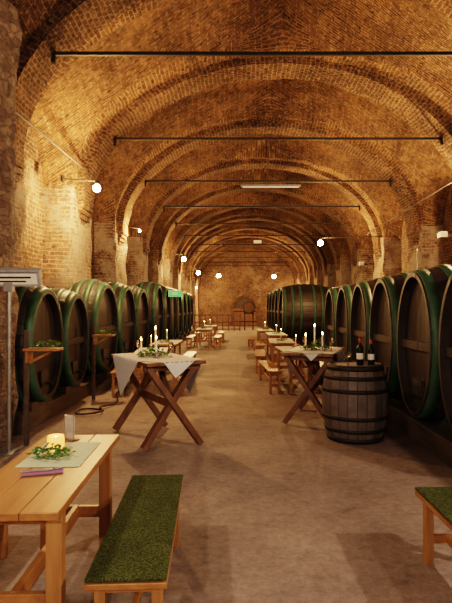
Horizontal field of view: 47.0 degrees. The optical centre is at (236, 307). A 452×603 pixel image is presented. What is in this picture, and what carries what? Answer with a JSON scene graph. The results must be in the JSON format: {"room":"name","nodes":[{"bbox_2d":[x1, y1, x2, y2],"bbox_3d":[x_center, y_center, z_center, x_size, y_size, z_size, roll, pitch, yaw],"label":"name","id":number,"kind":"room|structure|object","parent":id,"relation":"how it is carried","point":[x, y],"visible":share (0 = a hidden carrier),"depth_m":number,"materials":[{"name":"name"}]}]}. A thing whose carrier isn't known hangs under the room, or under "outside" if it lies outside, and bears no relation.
{"room":"wine cellar","nodes":[
{"label":"wine cellar","id":0,"kind":"room"},
{"bbox_2d":[23,126,93,285],"bbox_3d":[-4.130,-1.400,19.500,0.300,6.000,53.000,0,0,0],"label":"wall","id":1,"kind":"structure","parent":0,"point":[33,203],"depth_m":10.17,"materials":[{"name":"brick"}]},
{"bbox_2d":[0,326,451,602],"bbox_3d":[0.900,1.700,19.500,10.400,0.200,53.600,0,0,0],"label":"floor","id":2,"kind":"structure","parent":0,"point":[271,510],"depth_m":4.41,"materials":[{"name":"concrete"}]},
{"bbox_2d":[0,525,7,558],"bbox_3d":[-1.620,1.375,2.750,0.350,0.450,1.380,0,0,-1],"label":"bench","id":3,"kind":"object","parent":2,"relation":"on","point":[3,528],"visible":0.34,"depth_m":3.31,"materials":[{"name":"brown wood"}]},
{"bbox_2d":[0,0,19,447],"bbox_3d":[-3.329,-1.000,4.792,1.463,5.200,3.230,0,0,0],"label":"stone pillar","id":4,"kind":"structure","parent":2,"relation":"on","point":[9,164],"depth_m":6.11,"materials":[{"name":"brick"}]},
{"bbox_2d":[16,111,90,174],"bbox_3d":[-2.975,-2.670,8.600,0.028,0.328,4.808,0,0,-3],"label":"bar","id":5,"kind":"object","parent":4,"relation":"attached to","point":[17,113],"visible":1,"depth_m":8.11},
{"bbox_2d":[13,150,26,267],"bbox_3d":[-3.700,-0.450,7.577,0.765,4.100,1.458,0,0,0],"label":"brick pier","id":6,"kind":"object","parent":2,"relation":"on","point":[18,203],"visible":0.17,"depth_m":8.11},
{"bbox_2d":[0,268,42,455],"bbox_3d":[-2.470,0.576,5.750,0.630,2.048,0.260,0,0,0],"label":"sign stand","id":7,"kind":"object","parent":2,"relation":"on","point":[10,278],"visible":1,"depth_m":5.73,"materials":[{"name":"metal"}]},
{"bbox_2d":[23,330,63,445],"bbox_3d":[-2.263,0.930,6.050,0.425,1.340,0.220,0,0,0],"label":"shelf","id":8,"kind":"object","parent":2,"relation":"on","point":[28,359],"visible":1,"depth_m":6.03,"materials":[{"name":"brown wood"}]},
{"bbox_2d":[31,339,62,347],"bbox_3d":[-2.197,0.410,6.060,0.362,0.104,0.265,0,0,25],"label":"sprig","id":9,"kind":"object","parent":8,"relation":"on","point":[50,340],"visible":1,"depth_m":6.04,"materials":[{"name":"green plant"}]},
{"bbox_2d":[0,435,119,602],"bbox_3d":[-1.010,1.225,2.820,0.488,0.750,1.340,0,0,-2],"label":"wooden table","id":10,"kind":"object","parent":2,"relation":"on","point":[44,500],"visible":0.78,"depth_m":2.44,"materials":[{"name":"brown wood"}]},
{"bbox_2d":[21,467,63,476],"bbox_3d":[-1.000,0.843,2.680,0.200,0.006,0.090,0,0,-17],"label":"folded napkin","id":11,"kind":"object","parent":10,"relation":"on","point":[55,471],"visible":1,"depth_m":2.65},
{"bbox_2d":[15,442,100,467],"bbox_3d":[-1.020,0.847,3.020,0.340,0.003,0.500,0,0,-2],"label":"table runner","id":12,"kind":"object","parent":10,"relation":"on","point":[83,450],"visible":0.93,"depth_m":2.92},
{"bbox_2d":[26,442,75,458],"bbox_3d":[-1.048,0.797,2.940,0.221,0.078,0.232,0,0,-43],"label":"sprig","id":13,"kind":"object","parent":12,"relation":"on","point":[64,449],"visible":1,"depth_m":2.93,"materials":[{"name":"green plant"}]},
{"bbox_2d":[47,433,64,450],"bbox_3d":[-1.080,0.801,3.100,0.100,0.085,0.100,0,0,0],"label":"candle","id":14,"kind":"object","parent":12,"relation":"on","point":[58,438],"visible":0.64,"depth_m":3.07,"materials":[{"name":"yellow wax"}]},
{"bbox_2d":[64,414,79,440],"bbox_3d":[-1.080,0.768,3.360,0.130,0.157,0.060,0,0,35],"label":"card holder","id":15,"kind":"object","parent":10,"relation":"on","point":[69,420],"visible":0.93,"depth_m":3.35,"materials":[{"name":"clear glass"}]},
{"bbox_2d":[43,186,92,379],"bbox_3d":[-3.700,-0.450,11.370,0.764,4.100,1.436,0,0,0],"label":"brick pier","id":16,"kind":"object","parent":2,"relation":"on","point":[67,242],"visible":0.4,"depth_m":10.70,"materials":[{"name":"brick"}]},
{"bbox_2d":[75,396,117,414],"bbox_3d":[-2.226,1.565,8.479,0.438,0.060,1.683,0,0,0],"label":"hose","id":17,"kind":"object","parent":2,"relation":"on","point":[99,408],"visible":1,"depth_m":8.06,"materials":[{"name":"rubber"}]},
{"bbox_2d":[13,329,193,434],"bbox_3d":[-2.800,1.480,19.775,0.200,0.240,26.450,0,0,0],"label":"support beam","id":18,"kind":"structure","parent":2,"relation":"on","point":[59,403],"depth_m":7.87,"materials":[{"name":"brown wood"}]},
{"bbox_2d":[14,286,63,410],"bbox_3d":[-2.957,0.524,7.250,0.775,1.792,1.364,0,0,0],"label":"wine cask","id":19,"kind":"object","parent":18,"relation":"on","point":[40,314],"visible":0.59,"depth_m":7.10,"materials":[{"name":"green paint"}]},
{"bbox_2d":[50,288,88,393],"bbox_3d":[-2.957,0.544,8.620,0.775,1.752,1.344,0,0,0],"label":"wine cask","id":20,"kind":"object","parent":18,"relation":"on","point":[73,308],"visible":0.47,"depth_m":8.54,"materials":[{"name":"green paint"}]},
{"bbox_2d":[68,279,117,382],"bbox_3d":[-2.937,0.424,10.550,0.775,2.031,1.923,0,0,0],"label":"wine cask","id":21,"kind":"object","parent":18,"relation":"on","point":[99,297],"visible":0.57,"depth_m":10.24,"materials":[{"name":"green paint"}]},
{"bbox_2d":[107,282,135,365],"bbox_3d":[-2.937,0.404,12.530,0.775,2.071,1.923,0,0,0],"label":"wine cask","id":22,"kind":"object","parent":18,"relation":"on","point":[124,295],"visible":0.37,"depth_m":12.47,"materials":[{"name":"green paint"}]},
{"bbox_2d":[128,285,148,352],"bbox_3d":[-2.937,0.404,14.510,0.775,2.071,1.982,0,0,0],"label":"wine cask","id":23,"kind":"object","parent":18,"relation":"on","point":[140,296],"visible":0.31,"depth_m":14.56,"materials":[{"name":"green paint"}]},
{"bbox_2d":[135,281,162,347],"bbox_3d":[-2.875,0.285,16.850,0.850,2.310,1.922,0,0,0],"label":"wine cask","id":24,"kind":"object","parent":18,"relation":"on","point":[153,291],"visible":0.48,"depth_m":16.34,"materials":[{"name":"green paint"}]},
{"bbox_2d":[158,284,170,339],"bbox_3d":[-2.875,0.285,18.850,0.850,2.310,1.922,0,0,0],"label":"wine cask","id":25,"kind":"object","parent":18,"relation":"on","point":[166,300],"visible":0.25,"depth_m":18.89,"materials":[{"name":"green paint"}]},
{"bbox_2d":[166,286,176,339],"bbox_3d":[-2.875,0.285,20.850,0.850,2.310,1.922,0,0,0],"label":"wine cask","id":26,"kind":"object","parent":18,"relation":"on","point":[171,298],"visible":0.16,"depth_m":20.68,"materials":[{"name":"green paint"}]},
{"bbox_2d":[173,288,181,339],"bbox_3d":[-2.875,0.285,22.850,0.850,2.310,1.922,0,0,0],"label":"wine cask","id":27,"kind":"object","parent":18,"relation":"on","point":[179,299],"visible":0.25,"depth_m":23.09,"materials":[{"name":"green paint"}]},
{"bbox_2d":[179,291,185,338],"bbox_3d":[-2.875,0.285,24.850,0.850,2.310,1.922,0,0,0],"label":"wine cask","id":28,"kind":"object","parent":18,"relation":"on","point":[183,296],"visible":0.27,"depth_m":24.97,"materials":[{"name":"green paint"}]},
{"bbox_2d":[183,291,189,335],"bbox_3d":[-2.875,0.285,26.850,0.850,2.310,1.922,0,0,0],"label":"wine cask","id":29,"kind":"object","parent":18,"relation":"on","point":[186,294],"visible":0.3,"depth_m":26.99,"materials":[{"name":"green paint"}]},
{"bbox_2d":[186,292,192,333],"bbox_3d":[-2.875,0.285,28.850,0.850,2.310,1.922,0,0,0],"label":"wine cask","id":30,"kind":"object","parent":18,"relation":"on","point":[190,295],"visible":0.26,"depth_m":29.09,"materials":[{"name":"green paint"}]},
{"bbox_2d":[92,323,115,399],"bbox_3d":[-2.342,0.930,9.100,0.385,1.340,0.220,0,0,0],"label":"shelf","id":31,"kind":"object","parent":2,"relation":"on","point":[94,336],"visible":1,"depth_m":9.07,"materials":[{"name":"brown wood"}]},
{"bbox_2d":[94,218,126,284],"bbox_3d":[-3.716,-0.450,15.162,0.765,4.100,1.437,0,0,0],"label":"brick pier","id":32,"kind":"object","parent":2,"relation":"on","point":[110,258],"visible":0.31,"depth_m":14.50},
{"bbox_2d":[110,369,131,395],"bbox_3d":[-2.247,1.381,10.245,0.260,0.439,1.800,0,0,-6],"label":"wooden bench","id":33,"kind":"object","parent":2,"relation":"on","point":[113,372],"visible":0.38,"depth_m":9.43,"materials":[{"name":"brown wood"}]},
{"bbox_2d":[84,474,182,602],"bbox_3d":[-0.510,1.375,2.900,0.350,0.450,1.380,0,0,-3],"label":"bench","id":34,"kind":"object","parent":2,"relation":"on","point":[134,554],"visible":1,"depth_m":2.55,"materials":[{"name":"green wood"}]},
{"bbox_2d":[126,237,147,285],"bbox_3d":[-3.708,-0.450,18.983,0.747,4.100,1.456,0,0,0],"label":"brick pier","id":35,"kind":"object","parent":2,"relation":"on","point":[137,266],"visible":0.27,"depth_m":18.30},
{"bbox_2d":[134,347,167,394],"bbox_3d":[-1.700,1.225,10.300,0.598,0.750,1.800,0,0,-6],"label":"wooden table","id":36,"kind":"object","parent":2,"relation":"on","point":[140,378],"visible":0.16,"depth_m":9.54,"materials":[{"name":"brown wood"}]},
{"bbox_2d":[147,249,162,284],"bbox_3d":[-3.708,-0.450,22.770,0.771,4.100,1.449,0,0,0],"label":"brick pier","id":37,"kind":"object","parent":2,"relation":"on","point":[154,273],"visible":0.19,"depth_m":22.12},
{"bbox_2d":[111,354,205,450],"bbox_3d":[-1.000,1.094,6.380,0.716,0.988,1.350,0,0,-30],"label":"bar table","id":38,"kind":"object","parent":2,"relation":"on","point":[169,399],"visible":0.67,"depth_m":5.97,"materials":[{"name":"brown wood"}]},
{"bbox_2d":[113,352,200,395],"bbox_3d":[-1.000,0.836,6.381,0.763,0.480,1.391,0,0,-30],"label":"tablecloth","id":39,"kind":"object","parent":38,"relation":"on","point":[125,364],"visible":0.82,"depth_m":6.21,"materials":[{"name":"white fabric"}]},
{"bbox_2d":[137,347,169,356],"bbox_3d":[-1.013,0.529,6.346,0.412,0.126,0.302,0,0,0],"label":"ivy garland","id":40,"kind":"object","parent":39,"relation":"on","point":[150,349],"visible":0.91,"depth_m":6.32,"materials":[{"name":"green plant"}]},
{"bbox_2d":[149,340,182,375],"bbox_3d":[-1.750,1.225,13.000,0.598,0.750,1.800,0,0,0],"label":"wooden table","id":41,"kind":"object","parent":2,"relation":"on","point":[179,343],"visible":0.27,"depth_m":12.23,"materials":[{"name":"brown wood"}]},
{"bbox_2d":[162,258,171,287],"bbox_3d":[-3.700,-0.450,26.564,0.754,4.100,1.436,0,0,0],"label":"brick pier","id":42,"kind":"object","parent":2,"relation":"on","point":[166,274],"visible":0.19,"depth_m":25.90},
{"bbox_2d":[168,290,180,353],"bbox_3d":[-2.152,0.492,17.997,0.391,2.215,0.283,0,0,34],"label":"exit sign","id":43,"kind":"object","parent":2,"relation":"on","point":[171,293],"visible":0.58,"depth_m":18.00,"materials":[{"name":"green"}]},
{"bbox_2d":[172,264,180,289],"bbox_3d":[-3.708,-0.450,30.372,0.760,4.100,1.458,0,0,0],"label":"brick pier","id":44,"kind":"object","parent":2,"relation":"on","point":[176,281],"visible":0.2,"depth_m":29.68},
{"bbox_2d":[180,269,186,291],"bbox_3d":[-3.701,-0.450,34.170,0.763,4.100,1.452,0,0,0],"label":"brick pier","id":45,"kind":"object","parent":2,"relation":"on","point":[183,280],"visible":0.19,"depth_m":33.50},
{"bbox_2d":[186,275,191,294],"bbox_3d":[-3.697,-0.450,37.968,0.747,4.100,1.455,0,0,0],"label":"brick pier","id":46,"kind":"object","parent":2,"relation":"on","point":[189,285],"visible":0.19,"depth_m":37.30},
{"bbox_2d":[186,335,195,347],"bbox_3d":[-1.900,1.381,21.500,0.260,0.439,2.000,0,0,0],"label":"wooden bench","id":47,"kind":"object","parent":2,"relation":"on","point":[189,337],"visible":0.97,"depth_m":20.57,"materials":[{"name":"brown wood"}]},
{"bbox_2d":[192,276,195,327],"bbox_3d":[-3.700,-0.450,41.770,0.758,4.100,1.440,0,0,0],"label":"brick pier","id":48,"kind":"object","parent":2,"relation":"on","point":[193,280],"visible":0.38,"depth_m":41.10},
{"bbox_2d":[195,279,198,326],"bbox_3d":[-3.698,-0.450,45.576,0.746,4.100,1.442,0,0,0],"label":"brick pier","id":49,"kind":"object","parent":2,"relation":"on","point":[197,288],"visible":0.4,"depth_m":44.90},
{"bbox_2d":[195,328,212,347],"bbox_3d":[-1.350,1.225,21.500,0.598,0.750,2.000,0,0,0],"label":"wooden table","id":50,"kind":"object","parent":2,"relation":"on","point":[209,331],"visible":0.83,"depth_m":20.64,"materials":[{"name":"brown wood"}]},
{"bbox_2d":[193,314,240,330],"bbox_3d":[-1.400,1.000,36.477,3.300,1.200,0.105,0,0,0],"label":"railing","id":51,"kind":"object","parent":2,"relation":"on","point":[194,315],"visible":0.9,"depth_m":36.42,"materials":[{"name":"brown wood"}]},
{"bbox_2d":[243,302,254,329],"bbox_3d":[0.850,0.568,37.495,0.870,2.065,0.610,0,0,0],"label":"barrel","id":52,"kind":"object","parent":2,"relation":"on","point":[248,307],"visible":0.98,"depth_m":37.20,"materials":[{"name":"wood"}]},
{"bbox_2d":[247,336,254,350],"bbox_3d":[0.550,1.381,20.400,0.260,0.439,2.000,0,0,0],"label":"wooden bench","id":53,"kind":"object","parent":2,"relation":"on","point":[250,338],"visible":0.98,"depth_m":19.79,"materials":[{"name":"brown wood"}]},
{"bbox_2d":[255,349,264,373],"bbox_3d":[0.600,1.381,13.622,0.260,0.439,2.000,0,0,2],"label":"wooden bench","id":54,"kind":"object","parent":2,"relation":"on","point":[259,353],"visible":0.77,"depth_m":12.71,"materials":[{"name":"brown wood"}]},
{"bbox_2d":[257,330,273,348],"bbox_3d":[1.100,1.225,20.400,0.598,0.750,2.000,0,0,0],"label":"wooden table","id":55,"kind":"object","parent":2,"relation":"on","point":[258,332],"visible":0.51,"depth_m":19.54,"materials":[{"name":"brown wood"}]},
{"bbox_2d":[258,360,282,393],"bbox_3d":[0.651,1.381,10.567,0.260,0.439,2.000,0,0,-3],"label":"wooden bench","id":56,"kind":"object","parent":2,"relation":"on","point":[272,369],"visible":1,"depth_m":9.85,"materials":[{"name":"brown wood"}]},
{"bbox_2d":[267,334,287,353],"bbox_3d":[1.300,1.225,17.200,0.598,0.750,2.000,0,0,0],"label":"wooden table","id":57,"kind":"object","parent":2,"relation":"on","point":[271,336],"visible":0.34,"depth_m":16.34,"materials":[{"name":"brown wood"}]},
{"bbox_2d":[270,343,294,363],"bbox_3d":[1.150,1.225,13.600,0.598,0.750,2.000,0,0,2],"label":"wooden table","id":58,"kind":"object","parent":2,"relation":"on","point":[272,345],"visible":0.44,"depth_m":12.74,"materials":[{"name":"brown wood"}]},
{"bbox_2d":[269,338,294,342],"bbox_3d":[1.150,0.851,13.600,0.624,0.010,1.800,0,0,2],"label":"tablecloth","id":59,"kind":"object","parent":58,"relation":"on","point":[271,340],"visible":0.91,"depth_m":13.54,"materials":[{"name":"white fabric"}]},
{"bbox_2d":[275,347,317,393],"bbox_3d":[1.200,1.225,10.600,0.598,0.750,2.000,0,0,-3],"label":"wooden table","id":60,"kind":"object","parent":2,"relation":"on","point":[291,376],"visible":0.3,"depth_m":10.63,"materials":[{"name":"brown wood"}]},
{"bbox_2d":[280,347,344,423],"bbox_3d":[1.120,1.094,7.500,0.716,0.988,1.350,0,0,18],"label":"bar table","id":61,"kind":"object","parent":2,"relation":"on","point":[311,385],"visible":0.62,"depth_m":7.00,"materials":[{"name":"brown wood"}]},
{"bbox_2d":[285,346,342,374],"bbox_3d":[1.119,0.805,7.497,0.761,0.418,1.382,0,0,18],"label":"tablecloth","id":62,"kind":"object","parent":61,"relation":"on","point":[312,354],"visible":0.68,"depth_m":7.29,"materials":[{"name":"white fabric"}]},
{"bbox_2d":[300,339,332,349],"bbox_3d":[1.115,0.514,7.353,0.470,0.151,0.297,0,0,0],"label":"ivy garland","id":63,"kind":"object","parent":62,"relation":"on","point":[307,346],"visible":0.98,"depth_m":7.33,"materials":[{"name":"green plant"}]},
{"bbox_2d":[307,339,323,345],"bbox_3d":[3.500,1.480,28.250,0.200,0.240,13.500,0,0,0],"label":"support beam","id":64,"kind":"structure","parent":2,"relation":"on","point":[308,340],"depth_m":21.96,"materials":[{"name":"brown wood"}]},
{"bbox_2d":[267,293,269,327],"bbox_3d":[2.975,0.187,33.000,2.150,2.505,2.411,0,0,0],"label":"wine cask","id":65,"kind":"object","parent":64,"relation":"on","point":[268,294],"visible":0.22,"depth_m":33.70,"materials":[{"name":"green paint"}]},
{"bbox_2d":[269,292,272,329],"bbox_3d":[2.975,0.187,30.500,2.150,2.505,2.411,0,0,0],"label":"wine cask","id":66,"kind":"object","parent":64,"relation":"on","point":[271,293],"visible":0.15,"depth_m":31.04,"materials":[{"name":"green paint"}]},
{"bbox_2d":[272,290,275,331],"bbox_3d":[2.975,0.187,28.000,2.150,2.505,2.411,0,0,0],"label":"wine cask","id":67,"kind":"object","parent":64,"relation":"on","point":[274,292],"visible":0.11,"depth_m":28.41,"materials":[{"name":"green paint"}]},
{"bbox_2d":[275,289,287,337],"bbox_3d":[2.975,0.187,25.500,2.150,2.505,2.411,0,0,0],"label":"wine cask","id":68,"kind":"object","parent":64,"relation":"on","point":[277,290],"visible":0.11,"depth_m":26.05,"materials":[{"name":"green paint"}]},
{"bbox_2d":[279,284,329,341],"bbox_3d":[2.975,0.187,23.000,2.150,2.505,2.411,0,0,0],"label":"wine cask","id":69,"kind":"object","parent":64,"relation":"on","point":[301,306],"visible":0.88,"depth_m":22.00,"materials":[{"name":"green paint"}]},
{"bbox_2d":[322,360,388,444],"bbox_3d":[1.450,1.137,6.400,0.803,0.925,0.803,0,0,0],"label":"wooden barrel","id":70,"kind":"object","parent":2,"relation":"on","point":[355,399],"visible":0.98,"depth_m":6.08,"materials":[{"name":"wood"}]},
{"bbox_2d":[356,338,362,365],"bbox_3d":[1.490,0.527,6.300,0.083,0.332,0.083,0,0,0],"label":"wine bottle","id":71,"kind":"object","parent":70,"relation":"on","point":[359,355],"visible":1,"depth_m":6.27,"materials":[{"name":"black glass"}]},
{"bbox_2d":[368,339,373,364],"bbox_3d":[1.620,0.537,6.280,0.078,0.312,0.078,0,0,0],"label":"wine bottle","id":72,"kind":"object","parent":70,"relation":"on","point":[370,349],"visible":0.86,"depth_m":6.25,"materials":[{"name":"black glass"}]},
{"bbox_2d":[387,399,451,466],"bbox_3d":[2.250,1.480,7.450,0.200,0.240,9.700,0,0,0],"label":"support beam","id":73,"kind":"structure","parent":2,"relation":"on","point":[438,440],"depth_m":6.03,"materials":[{"name":"brown wood"}]},
{"bbox_2d":[415,487,451,565],"bbox_3d":[1.330,1.375,2.660,0.350,0.450,1.380,0,0,-1],"label":"bench","id":74,"kind":"object","parent":2,"relation":"on","point":[437,501],"visible":1,"depth_m":3.22,"materials":[{"name":"brown wood"}]},
{"bbox_3d":[3.400,1.480,7.450,0.200,0.240,9.700,0,0,0],"label":"support beam","id":75,"kind":"structure","parent":2,"relation":"on","visible":0},
{"bbox_2d":[324,285,343,360],"bbox_3d":[2.850,0.446,11.620,1.700,1.988,1.360,0,0,0],"label":"wine cask","id":76,"kind":"object","parent":75,"relation":"on","point":[332,293],"visible":0.2,"depth_m":11.82,"materials":[{"name":"green paint"}]},
{"bbox_2d":[335,282,357,360],"bbox_3d":[2.850,0.446,10.240,1.700,1.988,1.360,0,0,0],"label":"wine cask","id":77,"kind":"object","parent":75,"relation":"on","point":[344,299],"visible":0.15,"depth_m":10.29,"materials":[{"name":"green paint"}]},
{"bbox_2d":[350,278,379,360],"bbox_3d":[2.850,0.446,8.860,1.700,1.988,1.360,0,0,0],"label":"wine cask","id":78,"kind":"object","parent":75,"relation":"on","point":[363,291],"visible":0.19,"depth_m":8.90,"materials":[{"name":"green paint"}]},
{"bbox_2d":[369,272,410,404],"bbox_3d":[2.850,0.446,7.480,1.700,1.988,1.360,0,0,0],"label":"wine cask","id":79,"kind":"object","parent":75,"relation":"on","point":[387,290],"visible":0.34,"depth_m":7.34,"materials":[{"name":"green paint"}]},
{"bbox_2d":[397,264,451,432],"bbox_3d":[2.850,0.446,6.100,1.700,1.988,1.360,0,0,0],"label":"wine cask","id":80,"kind":"object","parent":75,"relation":"on","point":[422,293],"visible":0.89,"depth_m":5.99,"materials":[{"name":"green paint"}]},
{"bbox_2d":[438,273,451,430],"bbox_3d":[2.850,0.446,4.720,1.700,1.988,1.360,0,0,0],"label":"wine cask","id":81,"kind":"object","parent":75,"relation":"on","point":[445,322],"visible":1,"depth_m":5.21,"materials":[{"name":"green paint"}]},
{"bbox_2d":[7,0,451,278],"bbox_3d":[0.900,-4.696,19.500,9.924,4.994,53.002,0,0,0],"label":"ceiling","id":82,"kind":"structure","parent":0,"point":[84,93],"depth_m":13.26,"materials":[{"name":"brick"}]},
{"bbox_2d":[61,175,100,191],"bbox_3d":[-3.058,-2.435,10.200,0.765,0.320,0.148,0,0,0],"label":"lamp","id":83,"kind":"object","parent":82,"relation":"attached to","point":[96,187],"visible":1,"depth_m":10.17,"materials":[{"name":"beige"}]},
{"bbox_2d":[15,0,451,175],"bbox_3d":[0.907,-3.643,7.570,8.878,3.646,0.786,0,0,0],"label":"rib","id":84,"kind":"object","parent":82,"relation":"attached to","point":[73,22],"visible":0.57,"depth_m":7.53,"materials":[{"name":"brick"}]},
{"bbox_2d":[51,50,451,64],"bbox_3d":[0.900,-3.700,7.570,7.803,0.335,0.148,0,0,0],"label":"rod","id":85,"kind":"object","parent":84,"relation":"attached to","point":[55,53],"visible":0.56,"depth_m":7.55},
{"bbox_2d":[198,247,296,286],"bbox_3d":[0.895,-3.646,45.572,8.849,3.652,0.787,0,0,0],"label":"rib","id":86,"kind":"object","parent":82,"relation":"attached to","point":[239,248],"visible":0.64,"depth_m":45.22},
{"bbox_2d":[206,265,287,267],"bbox_3d":[0.900,-3.700,45.570,7.803,0.335,0.148,0,0,0],"label":"rod","id":87,"kind":"object","parent":86,"relation":"attached to","point":[206,265],"visible":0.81,"depth_m":45.55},
{"bbox_2d":[195,241,301,283],"bbox_3d":[0.908,-3.641,41.772,8.858,3.642,0.772,0,0,0],"label":"rib","id":88,"kind":"object","parent":82,"relation":"attached to","point":[286,254],"visible":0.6,"depth_m":41.41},
{"bbox_2d":[190,234,308,282],"bbox_3d":[0.904,-3.646,37.969,8.849,3.653,0.778,0,0,0],"label":"rib","id":89,"kind":"object","parent":82,"relation":"attached to","point":[209,247],"visible":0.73,"depth_m":37.62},
{"bbox_2d":[200,257,298,259],"bbox_3d":[0.900,-3.700,37.970,7.803,0.335,0.148,0,0,0],"label":"rod","id":90,"kind":"object","parent":89,"relation":"attached to","point":[200,257],"visible":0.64,"depth_m":37.95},
{"bbox_2d":[185,226,316,279],"bbox_3d":[0.909,-3.638,34.171,8.867,3.637,0.779,0,0,0],"label":"rib","id":91,"kind":"object","parent":82,"relation":"attached to","point":[266,229],"visible":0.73,"depth_m":33.82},
{"bbox_2d":[196,250,304,253],"bbox_3d":[0.900,-3.700,34.170,7.803,0.335,0.148,0,0,0],"label":"rod","id":92,"kind":"object","parent":91,"relation":"attached to","point":[304,250],"visible":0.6,"depth_m":34.15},
{"bbox_2d":[178,216,326,276],"bbox_3d":[0.904,-3.639,30.369,8.849,3.638,0.774,0,0,0],"label":"rib","id":93,"kind":"object","parent":82,"relation":"attached to","point":[193,239],"visible":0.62,"depth_m":30.02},
{"bbox_2d":[191,244,313,246],"bbox_3d":[0.900,-3.700,30.370,7.803,0.335,0.148,0,0,0],"label":"rod","id":94,"kind":"object","parent":93,"relation":"attached to","point":[191,244],"visible":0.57,"depth_m":30.35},
{"bbox_2d":[170,202,339,272],"bbox_3d":[0.895,-3.639,26.569,8.837,3.638,0.775,0,0,0],"label":"rib","id":95,"kind":"object","parent":82,"relation":"attached to","point":[203,217],"visible":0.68,"depth_m":26.22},
{"bbox_2d":[184,235,324,238],"bbox_3d":[0.900,-3.700,26.570,7.803,0.335,0.148,0,0,0],"label":"rod","id":96,"kind":"object","parent":95,"relation":"attached to","point":[185,235],"visible":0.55,"depth_m":26.55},
{"bbox_2d":[158,185,357,266],"bbox_3d":[0.890,-3.642,22.770,8.848,3.644,0.768,0,0,0],"label":"rib","id":97,"kind":"object","parent":82,"relation":"attached to","point":[330,211],"visible":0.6,"depth_m":22.45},
{"bbox_2d":[175,222,339,226],"bbox_3d":[0.900,-3.700,22.770,7.803,0.335,0.148,0,0,0],"label":"rod","id":98,"kind":"object","parent":97,"relation":"attached to","point":[176,223],"visible":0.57,"depth_m":22.75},
{"bbox_2d":[142,159,381,258],"bbox_3d":[0.888,-3.641,18.972,8.855,3.642,0.766,0,0,0],"label":"rib","id":99,"kind":"object","parent":82,"relation":"attached to","point":[344,188],"visible":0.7,"depth_m":18.66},
{"bbox_2d":[163,205,359,210],"bbox_3d":[0.900,-3.700,18.970,7.803,0.335,0.148,0,0,0],"label":"rod","id":100,"kind":"object","parent":99,"relation":"attached to","point":[164,206],"visible":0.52,"depth_m":18.95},
{"bbox_2d":[78,57,451,222],"bbox_3d":[0.902,-3.643,11.367,8.851,3.647,0.778,0,0,0],"label":"rib","id":101,"kind":"object","parent":82,"relation":"attached to","point":[422,113],"visible":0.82,"depth_m":11.17,"materials":[{"name":"brick"}]},
{"bbox_2d":[112,135,443,145],"bbox_3d":[0.900,-3.700,11.370,7.803,0.335,0.148,0,0,0],"label":"rod","id":102,"kind":"object","parent":101,"relation":"attached to","point":[115,138],"visible":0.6,"depth_m":11.35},
{"bbox_2d":[118,119,418,246],"bbox_3d":[0.908,-3.635,15.169,8.872,3.629,0.778,0,0,0],"label":"rib","id":103,"kind":"object","parent":82,"relation":"attached to","point":[364,154],"visible":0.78,"depth_m":14.90,"materials":[{"name":"brick"}]},
{"bbox_2d":[144,179,391,187],"bbox_3d":[0.900,-3.691,15.170,7.803,0.354,0.148,0,0,0],"label":"rod","id":104,"kind":"object","parent":103,"relation":"attached to","point":[242,185],"depth_m":15.15,"materials":[{"name":"metal"}]},
{"bbox_2d":[367,181,451,233],"bbox_3d":[4.675,-2.700,15.000,0.028,0.028,8.002,0,0,1],"label":"bar","id":105,"kind":"object","parent":103,"relation":"attached to","point":[451,181],"visible":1,"depth_m":13.58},
{"bbox_2d":[318,236,383,245],"bbox_3d":[4.045,-2.395,18.400,2.390,0.390,0.197,0,0,0],"label":"lamp","id":106,"kind":"object","parent":82,"relation":"attached to","point":[320,242],"visible":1,"depth_m":18.39,"materials":[{"name":"beige"}]},
{"bbox_2d":[199,249,294,325],"bbox_3d":[0.900,-2.000,46.150,10.400,7.200,0.300,0,0,0],"label":"wall","id":107,"kind":"structure","parent":0,"point":[217,295],"depth_m":46.00,"materials":[{"name":"brick"}]},
{"bbox_2d":[231,296,258,325],"bbox_3d":[0.700,0.250,45.880,2.400,2.700,0.240,0,0,0],"label":"door","id":108,"kind":"structure","parent":107,"relation":"in","point":[237,309],"depth_m":45.82,"materials":[{"name":"brown wood"}]},
{"bbox_2d":[314,269,323,285],"bbox_3d":[5.505,-0.450,34.168,0.768,4.100,1.453,0,0,0],"label":"brick pier","id":109,"kind":"object","parent":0,"point":[319,273],"visible":0.12,"depth_m":33.48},
{"bbox_2d":[323,264,335,287],"bbox_3d":[5.500,-0.450,30.367,0.765,4.100,1.457,0,0,0],"label":"brick pier","id":110,"kind":"object","parent":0,"point":[329,281],"visible":0.18,"depth_m":29.68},
{"bbox_2d":[336,258,351,286],"bbox_3d":[5.503,-0.450,26.572,0.752,4.100,1.447,0,0,0],"label":"brick pier","id":111,"kind":"object","parent":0,"point":[344,276],"visible":0.23,"depth_m":25.91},
{"bbox_2d":[351,249,372,283],"bbox_3d":[5.503,-0.450,22.777,0.754,4.100,1.450,0,0,0],"label":"brick pier","id":112,"kind":"object","parent":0,"point":[365,272],"visible":0.25,"depth_m":22.11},
{"bbox_2d":[373,237,400,278],"bbox_3d":[5.496,-0.450,18.971,0.769,4.100,1.459,0,0,0],"label":"brick pier","id":113,"kind":"object","parent":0,"point":[389,264],"visible":0.3,"depth_m":18.29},
{"bbox_2d":[373,184,451,272],"bbox_3d":[5.930,-1.400,19.500,0.300,6.000,53.000,0,0,0],"label":"wall","id":114,"kind":"structure","parent":0,"point":[448,212],"depth_m":14.35,"materials":[{"name":"brick"}]},
{"bbox_2d":[406,218,444,272],"bbox_3d":[5.503,-0.450,15.163,0.757,4.100,1.452,0,0,0],"label":"brick pier","id":115,"kind":"object","parent":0,"point":[431,248],"visible":0.24,"depth_m":14.50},
{"bbox_3d":[5.506,-0.450,11.372,0.746,4.100,1.444,0,0,0],"label":"brick pier","id":116,"kind":"object","parent":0,"visible":0},
{"bbox_2d":[437,231,451,237],"bbox_3d":[4.860,-1.705,12.100,0.320,0.130,0.220,0,0,0],"label":"lamp","id":117,"kind":"object","parent":116,"relation":"attached to","point":[443,234],"visible":1,"depth_m":12.00,"materials":[{"name":"metal"}]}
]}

